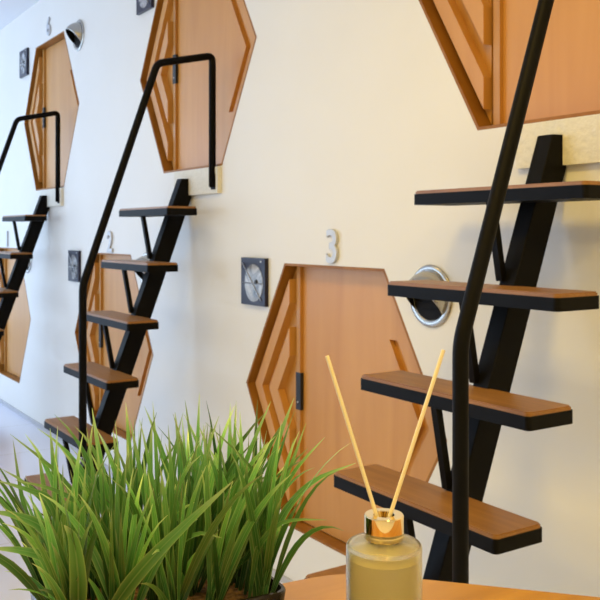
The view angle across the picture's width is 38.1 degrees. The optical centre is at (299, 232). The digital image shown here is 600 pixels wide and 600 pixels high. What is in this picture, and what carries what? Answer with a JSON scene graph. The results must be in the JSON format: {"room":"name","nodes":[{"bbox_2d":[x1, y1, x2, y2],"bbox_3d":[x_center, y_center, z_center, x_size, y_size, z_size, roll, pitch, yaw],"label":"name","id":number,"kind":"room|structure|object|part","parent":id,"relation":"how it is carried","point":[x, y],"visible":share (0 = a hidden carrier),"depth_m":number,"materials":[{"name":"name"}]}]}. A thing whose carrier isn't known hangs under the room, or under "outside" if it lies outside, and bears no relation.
{"room":"dormitory","nodes":[
{"label":"dormitory","id":0,"kind":"room"},
{"bbox_2d":[6,231,7,245],"bbox_3d":[-2.352,0.051,6.979,0.012,0.124,0.025,0,0,-33],"label":"number","id":1,"kind":"object","parent":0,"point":[6,231],"depth_m":6.97,"materials":[{"name":"grey"}]},
{"bbox_2d":[0,0,38,29],"bbox_3d":[-2.619,-1.724,2.769,5.340,0.100,13.500,0,0,-33],"label":"ceiling","id":2,"kind":"structure","parent":0,"point":[10,10],"depth_m":6.50,"materials":[{"name":"white paint"}]},
{"bbox_2d":[46,17,50,35],"bbox_3d":[-1.754,-1.438,6.062,0.012,0.129,0.080,0,0,-33],"label":"number","id":3,"kind":"object","parent":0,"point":[48,26],"depth_m":6.05,"materials":[{"name":"grey metal"}]},
{"bbox_2d":[107,231,112,251],"bbox_3d":[-1.110,0.054,5.076,0.012,0.126,0.082,0,0,-33],"label":"number","id":4,"kind":"object","parent":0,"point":[109,233],"depth_m":5.07,"materials":[{"name":"grey"}]},
{"bbox_2d":[0,403,282,599],"bbox_3d":[-2.619,1.452,2.769,5.340,0.100,13.500,0,0,-33],"label":"floor","id":5,"kind":"structure","parent":0,"point":[12,423],"depth_m":5.27,"materials":[{"name":"tile"}]},
{"bbox_2d":[0,111,62,340],"bbox_3d":[-2.054,0.294,5.885,0.707,2.216,0.639,0,0,-33],"label":"stair","id":6,"kind":"structure","parent":5,"relation":"on","point":[51,197],"depth_m":5.90,"materials":[{"name":"black metal"}]},
{"bbox_3d":[-1.879,0.059,5.663,0.638,1.747,0.033,0,0,-33],"label":"handrail","id":7,"kind":"part","parent":6,"relation":"part of","materials":[{"name":"black metal"}]},
{"bbox_3d":[-1.717,-0.237,5.997,0.020,0.120,0.459,0,0,-33],"label":"mounting plate","id":8,"kind":"part","parent":6,"relation":"part of","materials":[{"name":"beige paint"}]},
{"bbox_2d":[24,53,220,502],"bbox_3d":[-0.827,0.294,4.005,0.707,2.216,0.639,0,0,-33],"label":"stair","id":9,"kind":"structure","parent":5,"relation":"on","point":[115,380],"depth_m":3.94,"materials":[{"name":"black metal"}]},
{"bbox_3d":[-0.652,0.059,3.783,0.638,1.747,0.033,0,0,-33],"label":"handrail","id":10,"kind":"part","parent":9,"relation":"part of","materials":[{"name":"black metal"}]},
{"bbox_3d":[-0.490,-0.237,4.117,0.020,0.120,0.459,0,0,-33],"label":"mounting plate","id":11,"kind":"part","parent":9,"relation":"part of","materials":[{"name":"beige paint"}]},
{"bbox_2d":[282,574,599,599],"bbox_3d":[0.170,0.901,0.799,1.260,1.002,0.437,0,0,0],"label":"side table","id":12,"kind":"object","parent":5,"relation":"on","point":[329,587],"visible":0.46,"depth_m":0.96,"materials":[{"name":"brown wood"}]},
{"bbox_2d":[30,576,285,599],"bbox_3d":[-0.139,0.373,0.850,0.223,0.052,0.138,0,0,-28],"label":"planter","id":13,"kind":"object","parent":12,"relation":"on","point":[239,587],"depth_m":0.85,"materials":[{"name":"black"}]},
{"bbox_2d":[0,392,354,599],"bbox_3d":[-0.152,0.284,0.847,0.399,0.232,0.317,0,0,-33],"label":"potted grass","id":14,"kind":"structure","parent":12,"relation":"on","point":[214,531],"depth_m":0.82,"materials":[{"name":"green plant"}]},
{"bbox_3d":[-0.237,0.305,0.778,0.085,0.122,0.008,0,0,-30],"label":"grass blade","id":15,"kind":"part","parent":14,"relation":"part of","materials":[{"name":"green plant"}]},
{"bbox_3d":[-0.237,0.321,0.776,0.078,0.090,0.012,0,0,-33],"label":"grass blade","id":16,"kind":"part","parent":14,"relation":"part of","materials":[{"name":"green plant"}]},
{"bbox_3d":[-0.261,0.287,0.861,0.056,0.157,0.005,0,0,25],"label":"grass blade","id":17,"kind":"part","parent":14,"relation":"part of","materials":[{"name":"green plant"}]},
{"bbox_3d":[-0.238,0.295,0.800,0.080,0.140,0.012,0,0,-23],"label":"grass blade","id":18,"kind":"part","parent":14,"relation":"part of","materials":[{"name":"green plant"}]},
{"bbox_3d":[-0.241,0.282,0.846,0.062,0.166,0.075,0,0,-33],"label":"grass blade","id":19,"kind":"part","parent":14,"relation":"part of","materials":[{"name":"green plant"}]},
{"bbox_3d":[-0.239,0.281,0.863,0.011,0.169,0.024,0,0,-33],"label":"grass blade","id":20,"kind":"part","parent":14,"relation":"part of","materials":[{"name":"green plant"}]},
{"bbox_3d":[-0.214,0.297,0.799,0.097,0.137,0.002,0,0,-1],"label":"grass blade","id":21,"kind":"part","parent":14,"relation":"part of","materials":[{"name":"green plant"}]},
{"bbox_3d":[-0.190,0.304,0.744,0.015,0.123,0.047,0,0,-5],"label":"grass blade","id":22,"kind":"part","parent":14,"relation":"part of","materials":[{"name":"green plant"}]},
{"bbox_3d":[-0.196,0.272,0.874,0.018,0.187,0.026,0,0,-33],"label":"grass blade","id":23,"kind":"part","parent":14,"relation":"part of","materials":[{"name":"green plant"}]},
{"bbox_3d":[-0.172,0.278,0.839,0.018,0.174,0.003,0,0,-3],"label":"grass blade","id":24,"kind":"part","parent":14,"relation":"part of","materials":[{"name":"green plant"}]},
{"bbox_3d":[-0.150,0.273,0.839,0.030,0.184,0.003,0,0,-1],"label":"grass blade","id":25,"kind":"part","parent":14,"relation":"part of","materials":[{"name":"green plant"}]},
{"bbox_3d":[-0.149,0.276,0.839,0.016,0.179,0.003,0,0,3],"label":"grass blade","id":26,"kind":"part","parent":14,"relation":"part of","materials":[{"name":"green plant"}]},
{"bbox_3d":[-0.121,0.289,0.757,0.089,0.154,0.098,0,0,-33],"label":"grass blade","id":27,"kind":"part","parent":14,"relation":"part of","materials":[{"name":"green plant"}]},
{"bbox_3d":[-0.124,0.278,0.911,0.012,0.175,0.021,0,0,-14],"label":"grass blade","id":28,"kind":"part","parent":14,"relation":"part of","materials":[{"name":"green plant"}]},
{"bbox_3d":[-0.109,0.320,0.807,0.075,0.090,0.008,0,0,16],"label":"grass blade","id":29,"kind":"part","parent":14,"relation":"part of","materials":[{"name":"green plant"}]},
{"bbox_3d":[-0.113,0.273,0.921,0.015,0.184,0.041,0,0,-12],"label":"grass blade","id":30,"kind":"part","parent":14,"relation":"part of","materials":[{"name":"green plant"}]},
{"bbox_3d":[-0.067,0.282,0.899,0.017,0.167,0.002,0,0,0],"label":"grass blade","id":31,"kind":"part","parent":14,"relation":"part of","materials":[{"name":"green plant"}]},
{"bbox_3d":[-0.066,0.278,0.864,0.043,0.176,0.043,0,0,-33],"label":"grass blade","id":32,"kind":"part","parent":14,"relation":"part of","materials":[{"name":"green plant"}]},
{"bbox_3d":[-0.054,0.268,0.879,0.049,0.194,0.002,0,0,0],"label":"grass blade","id":33,"kind":"part","parent":14,"relation":"part of","materials":[{"name":"green plant"}]},
{"bbox_3d":[-0.034,0.267,0.879,0.057,0.198,0.002,0,0,0],"label":"grass blade","id":34,"kind":"part","parent":14,"relation":"part of","materials":[{"name":"green plant"}]},
{"bbox_3d":[-0.026,0.279,0.878,0.064,0.172,0.008,0,0,-10],"label":"grass blade","id":35,"kind":"part","parent":14,"relation":"part of","materials":[{"name":"green plant"}]},
{"bbox_3d":[-0.015,0.317,0.824,0.084,0.097,0.008,0,0,24],"label":"grass blade","id":36,"kind":"part","parent":14,"relation":"part of","materials":[{"name":"green plant"}]},
{"bbox_3d":[-0.015,0.286,0.879,0.080,0.158,0.003,0,0,-1],"label":"grass blade","id":37,"kind":"part","parent":14,"relation":"part of","materials":[{"name":"green plant"}]},
{"bbox_3d":[0.006,0.301,0.875,0.106,0.129,0.004,0,0,-18],"label":"grass blade","id":38,"kind":"part","parent":14,"relation":"part of","materials":[{"name":"green plant"}]},
{"bbox_2d":[325,349,444,599],"bbox_3d":[0.078,0.254,0.800,0.094,0.292,0.070,0,0,-33],"label":"reed diffuser","id":39,"kind":"object","parent":12,"relation":"on","point":[383,562],"visible":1,"depth_m":0.78,"materials":[{"name":"clear glass"}]},
{"bbox_2d":[304,0,599,583],"bbox_3d":[0.398,0.294,2.127,0.707,2.216,0.645,0,0,-33],"label":"stair","id":40,"kind":"structure","parent":5,"relation":"on","point":[456,511],"depth_m":2.09,"materials":[{"name":"black metal"}]},
{"bbox_3d":[0.575,0.059,1.904,0.638,1.747,0.033,0,0,-33],"label":"handrail","id":41,"kind":"part","parent":40,"relation":"part of","materials":[{"name":"black metal"}]},
{"bbox_3d":[0.737,-0.237,2.237,0.020,0.120,0.459,0,0,-33],"label":"mounting plate","id":42,"kind":"part","parent":40,"relation":"part of","materials":[{"name":"beige paint"}]},
{"bbox_2d":[0,0,599,596],"bbox_3d":[-0.442,-0.136,4.190,0.140,3.076,13.500,0,0,-33],"label":"wall","id":43,"kind":"structure","parent":0,"point":[348,110],"depth_m":3.33,"materials":[{"name":"white paint"}]},
{"bbox_2d":[0,247,30,382],"bbox_3d":[-2.306,0.646,6.996,0.086,1.044,1.258,0,0,-33],"label":"door","id":44,"kind":"structure","parent":43,"relation":"in","point":[13,343],"depth_m":7.01,"materials":[{"name":"brown wood"}]},
{"bbox_3d":[-2.195,0.646,6.879,0.028,1.017,0.908,0,0,-33],"label":"door panel","id":45,"kind":"part","parent":44,"relation":"part of","materials":[{"name":"brown wood"}]},
{"bbox_2d":[19,48,28,77],"bbox_3d":[-2.087,-1.278,6.559,0.025,0.200,0.200,0,0,-33],"label":"control panel","id":46,"kind":"object","parent":43,"relation":"attached to","point":[24,54],"visible":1,"depth_m":6.52,"materials":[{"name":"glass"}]},
{"bbox_2d":[26,259,31,272],"bbox_3d":[-2.074,0.205,6.485,0.084,0.200,0.200,0,0,-33],"label":"air vent","id":47,"kind":"object","parent":43,"relation":"in","point":[30,262],"visible":0.09,"depth_m":6.44,"materials":[{"name":"silver metal"}]},
{"bbox_2d":[24,31,78,190],"bbox_3d":[-1.717,-0.825,6.094,0.086,1.044,1.258,0,0,-33],"label":"door","id":48,"kind":"structure","parent":43,"relation":"in","point":[52,85],"depth_m":6.24,"materials":[{"name":"brown wood"}]},
{"bbox_3d":[-1.952,-0.825,6.494,0.022,1.002,0.298,0,0,-33],"label":"fixed panel","id":49,"kind":"part","parent":48,"relation":"part of","materials":[{"name":"brown wood"}]},
{"bbox_3d":[-1.866,-0.836,6.332,0.015,0.148,0.033,0,0,-33],"label":"handle","id":50,"kind":"part","parent":48,"relation":"part of","materials":[{"name":"black metal"}]},
{"bbox_3d":[-1.606,-0.825,5.977,0.028,1.017,0.908,0,0,-33],"label":"door panel","id":51,"kind":"part","parent":48,"relation":"part of","materials":[{"name":"brown wood"}]},
{"bbox_2d":[68,250,80,281],"bbox_3d":[-1.456,0.216,5.593,0.025,0.200,0.200,0,0,-33],"label":"control panel","id":52,"kind":"object","parent":43,"relation":"attached to","point":[74,256],"visible":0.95,"depth_m":5.56,"materials":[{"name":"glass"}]},
{"bbox_2d":[65,19,83,50],"bbox_3d":[-1.446,-1.258,5.524,0.084,0.200,0.200,0,0,-33],"label":"air vent","id":53,"kind":"object","parent":43,"relation":"in","point":[74,31],"visible":1,"depth_m":5.49,"materials":[{"name":"silver metal"}]},
{"bbox_2d":[65,22,81,43],"bbox_3d":[-1.447,-1.266,5.524,0.084,0.147,0.165,0,0,-33],"label":"hood","id":54,"kind":"object","parent":53,"relation":"attached to","point":[74,30],"depth_m":5.48,"materials":[{"name":"silver metal"}]},
{"bbox_2d":[75,253,152,439],"bbox_3d":[-1.079,0.646,5.116,0.086,1.044,1.258,0,0,-33],"label":"door","id":55,"kind":"structure","parent":43,"relation":"in","point":[105,287],"depth_m":5.20,"materials":[{"name":"brown wood"}]},
{"bbox_3d":[-1.313,0.646,5.516,0.022,1.002,0.298,0,0,-33],"label":"fixed panel","id":56,"kind":"part","parent":55,"relation":"part of","materials":[{"name":"brown wood"}]},
{"bbox_3d":[-1.228,0.634,5.355,0.015,0.148,0.033,0,0,-33],"label":"handle","id":57,"kind":"part","parent":55,"relation":"part of","materials":[{"name":"black metal"}]},
{"bbox_3d":[-0.968,0.646,4.999,0.028,1.017,0.908,0,0,-33],"label":"door panel","id":58,"kind":"part","parent":55,"relation":"part of","materials":[{"name":"brown wood"}]},
{"bbox_2d":[135,253,149,282],"bbox_3d":[-0.847,0.205,4.605,0.084,0.200,0.200,0,0,-33],"label":"air vent","id":59,"kind":"object","parent":43,"relation":"in","point":[144,256],"visible":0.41,"depth_m":4.64,"materials":[{"name":"silver metal"}]},
{"bbox_2d":[136,0,153,14],"bbox_3d":[-0.830,-1.280,4.633,0.025,0.200,0.200,0,0,-33],"label":"control panel","id":60,"kind":"object","parent":43,"relation":"attached to","point":[142,6],"visible":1,"depth_m":4.63,"materials":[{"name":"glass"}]},
{"bbox_2d":[0,399,292,582],"bbox_3d":[-0.505,1.388,4.148,0.012,0.028,13.500,0,0,-33],"label":"baseboard","id":61,"kind":"structure","parent":43,"relation":"attached to","point":[284,579],"depth_m":6.11,"materials":[{"name":"grey"}]},
{"bbox_2d":[140,0,256,172],"bbox_3d":[-0.490,-0.825,4.214,0.086,1.044,1.258,0,0,-33],"label":"door","id":62,"kind":"structure","parent":43,"relation":"in","point":[178,103],"depth_m":4.29,"materials":[{"name":"brown wood"}]},
{"bbox_3d":[-0.725,-0.825,4.614,0.022,1.002,0.298,0,0,-33],"label":"fixed panel","id":63,"kind":"part","parent":62,"relation":"part of","materials":[{"name":"brown wood"}]},
{"bbox_3d":[-0.639,-0.836,4.452,0.015,0.148,0.033,0,0,-33],"label":"handle","id":64,"kind":"part","parent":62,"relation":"part of","materials":[{"name":"black metal"}]},
{"bbox_3d":[-0.380,-0.825,4.097,0.028,1.017,0.908,0,0,-33],"label":"door panel","id":65,"kind":"part","parent":62,"relation":"part of","materials":[{"name":"brown wood"}]},
{"bbox_2d":[241,257,267,306],"bbox_3d":[-0.195,0.207,3.660,0.025,0.200,0.200,0,0,-33],"label":"control panel","id":66,"kind":"object","parent":43,"relation":"attached to","point":[254,271],"visible":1,"depth_m":3.64,"materials":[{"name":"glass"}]},
{"bbox_2d":[246,263,446,555],"bbox_3d":[0.148,0.646,3.236,0.086,1.044,1.258,0,0,-33],"label":"door","id":67,"kind":"structure","parent":43,"relation":"in","point":[348,315],"depth_m":3.28,"materials":[{"name":"brown wood"}]},
{"bbox_3d":[-0.087,0.646,3.637,0.022,1.002,0.298,0,0,-33],"label":"fixed panel","id":68,"kind":"part","parent":67,"relation":"part of","materials":[{"name":"brown wood"}]},
{"bbox_3d":[-0.001,0.634,3.475,0.015,0.148,0.033,0,0,-33],"label":"handle","id":69,"kind":"part","parent":67,"relation":"part of","materials":[{"name":"black metal"}]},
{"bbox_3d":[0.258,0.646,3.120,0.028,1.017,0.908,0,0,-33],"label":"door panel","id":70,"kind":"part","parent":67,"relation":"part of","materials":[{"name":"brown wood"}]},
{"bbox_2d":[407,265,451,327],"bbox_3d":[0.380,0.202,2.725,0.084,0.200,0.200,0,0,-33],"label":"air vent","id":71,"kind":"object","parent":43,"relation":"in","point":[424,310],"visible":0.66,"depth_m":2.73,"materials":[{"name":"silver metal"}]},
{"bbox_2d":[407,270,446,315],"bbox_3d":[0.380,0.193,2.725,0.084,0.147,0.165,0,0,-33],"label":"hood","id":72,"kind":"object","parent":71,"relation":"attached to","point":[420,307],"depth_m":2.72,"materials":[{"name":"silver metal"}]},
{"bbox_2d":[415,301,439,311],"bbox_3d":[0.409,0.202,2.744,0.004,0.092,0.141,0,0,-33],"label":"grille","id":73,"kind":"object","parent":71,"relation":"attached to","point":[420,306],"depth_m":2.76,"materials":[{"name":"black"}]},
{"bbox_2d":[419,0,599,129],"bbox_3d":[0.736,-0.825,2.334,0.086,1.044,1.258,0,0,-33],"label":"door","id":74,"kind":"structure","parent":43,"relation":"in","point":[482,43],"depth_m":2.53,"materials":[{"name":"brown wood"}]},
{"bbox_3d":[0.502,-0.825,2.735,0.022,1.002,0.298,0,0,-33],"label":"fixed panel","id":75,"kind":"part","parent":74,"relation":"part of","materials":[{"name":"brown wood"}]},
{"bbox_3d":[0.847,-0.825,2.217,0.028,1.017,0.908,0,0,-33],"label":"door panel","id":76,"kind":"part","parent":74,"relation":"part of","materials":[{"name":"brown wood"}]},
{"bbox_2d":[326,229,338,263],"bbox_3d":[0.119,0.051,3.192,0.012,0.127,0.069,0,0,-33],"label":"number","id":77,"kind":"object","parent":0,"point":[330,232],"depth_m":3.17,"materials":[{"name":"white"}]},
{"bbox_2d":[346,532,421,599],"bbox_3d":[0.077,0.336,0.800,0.070,0.126,0.070,0,0,-33],"label":"bottle","id":78,"kind":"object","parent":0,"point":[379,565],"depth_m":0.77,"materials":[{"name":"clear glass"}]}
]}

